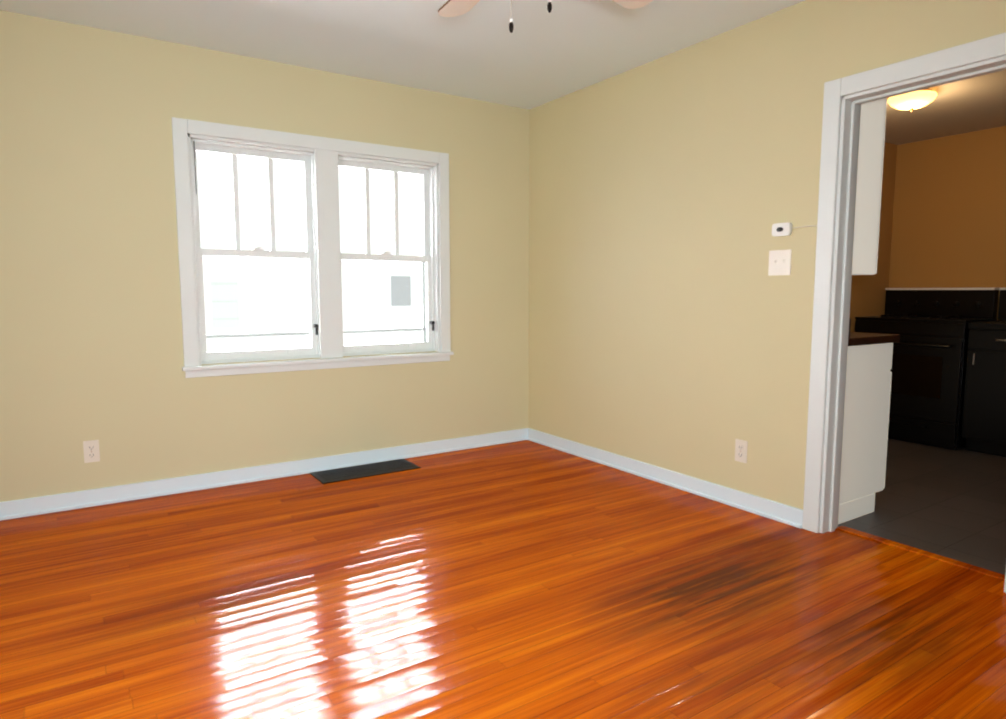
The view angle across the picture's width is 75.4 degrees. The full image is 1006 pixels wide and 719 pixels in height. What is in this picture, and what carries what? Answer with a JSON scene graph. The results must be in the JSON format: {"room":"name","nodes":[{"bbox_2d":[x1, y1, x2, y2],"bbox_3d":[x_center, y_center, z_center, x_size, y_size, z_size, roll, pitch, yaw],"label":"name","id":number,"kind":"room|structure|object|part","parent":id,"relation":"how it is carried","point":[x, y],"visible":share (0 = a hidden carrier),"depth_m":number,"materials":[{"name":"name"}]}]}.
{"room":"empty dining room","nodes":[
{"label":"empty dining room","id":0,"kind":"room"},
{"bbox_2d":[0,428,527,520],"bbox_3d":[-1.510,0.683,3.853,4.100,0.088,0.028,-4,7,-33],"label":"baseboard","id":1,"kind":"structure","parent":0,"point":[19,508],"depth_m":3.81,"materials":[{"name":"white paint"}]},
{"bbox_2d":[0,10,529,501],"bbox_3d":[-1.602,-0.494,3.807,4.430,2.440,0.200,-4,7,-33],"label":"wall","id":2,"kind":"structure","parent":0,"point":[90,326],"depth_m":3.53,"materials":[{"name":"beige paint"}]},
{"bbox_2d":[83,440,99,462],"bbox_3d":[-2.157,0.482,3.414,0.070,0.115,0.010,-4,7,-33],"label":"electrical outlet","id":3,"kind":"object","parent":2,"relation":"attached to","point":[91,451],"visible":1,"depth_m":3.41,"materials":[{"name":"beige plastic"}]},
{"bbox_2d":[172,117,453,377],"bbox_3d":[-1.127,-0.652,4.099,1.704,1.406,0.270,-4,7,-33],"label":"window","id":4,"kind":"structure","parent":2,"relation":"in","point":[326,151],"depth_m":4.00,"materials":[{"name":"white paint"}]},
{"bbox_3d":[-1.137,-0.652,4.114,1.500,1.230,0.145,-4,7,-33],"label":"window sashes","id":5,"kind":"part","parent":4,"relation":"part of","materials":[{"name":"white wood"}]},
{"bbox_3d":[-1.103,-0.650,4.072,1.476,1.205,0.072,-4,7,-33],"label":"window hardware","id":6,"kind":"part","parent":4,"relation":"part of","materials":[{"name":"black metal"}]},
{"bbox_2d":[0,0,804,109],"bbox_3d":[1.015,-1.623,2.292,7.270,0.120,5.400,-4,7,-33],"label":"ceiling","id":7,"kind":"structure","parent":0,"point":[539,55],"depth_m":3.34,"materials":[{"name":"paint"}]},
{"bbox_2d":[438,0,652,32],"bbox_3d":[0.080,-1.277,2.044,1.255,0.514,1.237,-4,7,-33],"label":"fan","id":8,"kind":"object","parent":7,"relation":"hanging from","point":[451,8],"visible":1,"depth_m":2.46,"materials":[{"name":"white wood"}]},
{"bbox_2d":[0,438,1005,718],"bbox_3d":[1.043,0.899,2.695,7.070,0.100,5.200,-4,7,-33],"label":"floor","id":9,"kind":"structure","parent":0,"point":[524,580],"depth_m":2.38,"materials":[{"name":"brown wood"}]},
{"bbox_2d":[310,459,419,483],"bbox_3d":[-0.864,0.699,4.103,0.630,0.006,0.263,-4,7,-33],"label":"floor vent","id":10,"kind":"object","parent":9,"relation":"in","point":[355,472],"visible":1,"depth_m":4.09,"materials":[{"name":"black metal"}]},
{"bbox_2d":[838,318,899,523],"bbox_3d":[1.496,0.243,3.675,0.506,1.000,1.147,-4,7,-33],"label":"base cabinet","id":11,"kind":"object","parent":9,"relation":"on","point":[866,412],"visible":0.21,"depth_m":3.21,"materials":[{"name":"white wood"}]},
{"bbox_2d":[837,526,1004,580],"bbox_3d":[1.802,0.832,2.817,0.050,0.008,0.710,-4,7,-33],"label":"threshold","id":12,"kind":"object","parent":9,"relation":"on","point":[931,555],"depth_m":2.79,"materials":[{"name":"brown wood"}]},
{"bbox_2d":[855,288,998,449],"bbox_3d":[3.175,0.032,4.974,0.576,1.152,0.766,-4,7,-33],"label":"stove","id":13,"kind":"object","parent":9,"relation":"on","point":[929,326],"visible":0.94,"depth_m":4.77,"materials":[{"name":"black metal"}]},
{"bbox_2d":[961,324,1005,456],"bbox_3d":[3.542,0.221,4.513,0.490,0.870,0.417,-4,7,-33],"label":"base cabinet","id":14,"kind":"object","parent":9,"relation":"on","point":[984,420],"depth_m":4.45,"materials":[{"name":"black wood"}]},
{"bbox_2d":[528,0,1005,509],"bbox_3d":[1.624,-0.392,2.824,0.130,2.440,5.000,-4,7,-33],"label":"wall","id":15,"kind":"structure","parent":0,"point":[670,322],"depth_m":3.54,"materials":[{"name":"beige paint"}]},
{"bbox_2d":[528,428,802,528],"bbox_3d":[1.563,0.783,2.897,0.028,0.088,4.984,-4,7,-33],"label":"baseboard","id":16,"kind":"structure","parent":15,"relation":"attached to","point":[774,510],"depth_m":3.71,"materials":[{"name":"white paint"}]},
{"bbox_2d":[735,439,747,462],"bbox_3d":[1.235,0.475,3.380,0.010,0.115,0.070,-4,7,-33],"label":"electrical outlet","id":17,"kind":"object","parent":15,"relation":"attached to","point":[741,446],"visible":1,"depth_m":3.38,"materials":[{"name":"beige plastic"}]},
{"bbox_2d":[768,249,791,274],"bbox_3d":[1.329,-0.466,3.133,0.015,0.120,0.116,-4,7,-33],"label":"light switch","id":18,"kind":"object","parent":15,"relation":"attached to","point":[779,262],"visible":1,"depth_m":3.13,"materials":[{"name":"beige plastic"}]},
{"bbox_2d":[772,222,816,235],"bbox_3d":[1.366,-0.614,3.051,0.027,0.060,0.222,-4,7,-33],"label":"thermostat","id":19,"kind":"object","parent":15,"relation":"attached to","point":[781,229],"visible":1,"depth_m":3.09,"materials":[{"name":"white plastic"}]},
{"bbox_2d":[852,98,886,274],"bbox_3d":[1.405,-0.922,3.505,0.301,0.945,1.129,-4,7,-33],"label":"upper cabinet","id":20,"kind":"object","parent":15,"relation":"attached to","point":[869,180],"visible":0.02,"depth_m":3.05,"materials":[{"name":"white wood"}]},
{"bbox_2d":[802,32,1005,592],"bbox_3d":[1.740,-0.178,2.670,0.166,2.047,0.894,-4,7,-33],"label":"door frame","id":21,"kind":"structure","parent":15,"relation":"attached to","point":[845,98],"depth_m":2.92,"materials":[{"name":"white paint"}]},
{"bbox_2d":[849,142,896,331],"bbox_3d":[2.108,-0.596,4.779,2.840,2.440,0.150,-4,7,-33],"label":"wall","id":22,"kind":"structure","parent":0,"point":[868,295],"depth_m":5.28,"materials":[{"name":"paint"}]},
{"bbox_2d":[885,70,1005,144],"bbox_3d":[3.132,-1.568,2.978,2.689,0.129,3.800,-4,7,-33],"label":"ceiling","id":23,"kind":"structure","parent":0,"point":[978,103],"depth_m":4.36,"materials":[{"name":"paint"}]},
{"bbox_2d":[888,88,936,111],"bbox_3d":[2.461,-1.548,3.921,0.254,0.106,0.254,-4,7,-33],"label":"ceiling light","id":24,"kind":"object","parent":23,"relation":"attached to","point":[910,101],"visible":0.98,"depth_m":3.85,"materials":[{"name":"white glass"}]},
{"bbox_2d":[889,126,1005,319],"bbox_3d":[4.317,-0.501,3.875,0.150,2.440,3.800,-4,7,-33],"label":"wall","id":25,"kind":"structure","parent":0,"point":[949,221],"depth_m":5.00,"materials":[{"name":"paint"}]},
{"label":"outside","id":26,"kind":"structure","parent":0,"visible":0},
{"bbox_2d":[196,151,421,351],"bbox_3d":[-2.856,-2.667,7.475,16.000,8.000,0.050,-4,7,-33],"label":"window glass","id":27,"kind":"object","parent":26,"point":[222,291],"depth_m":7.79,"materials":[{"name":"clear glass"}]}
]}

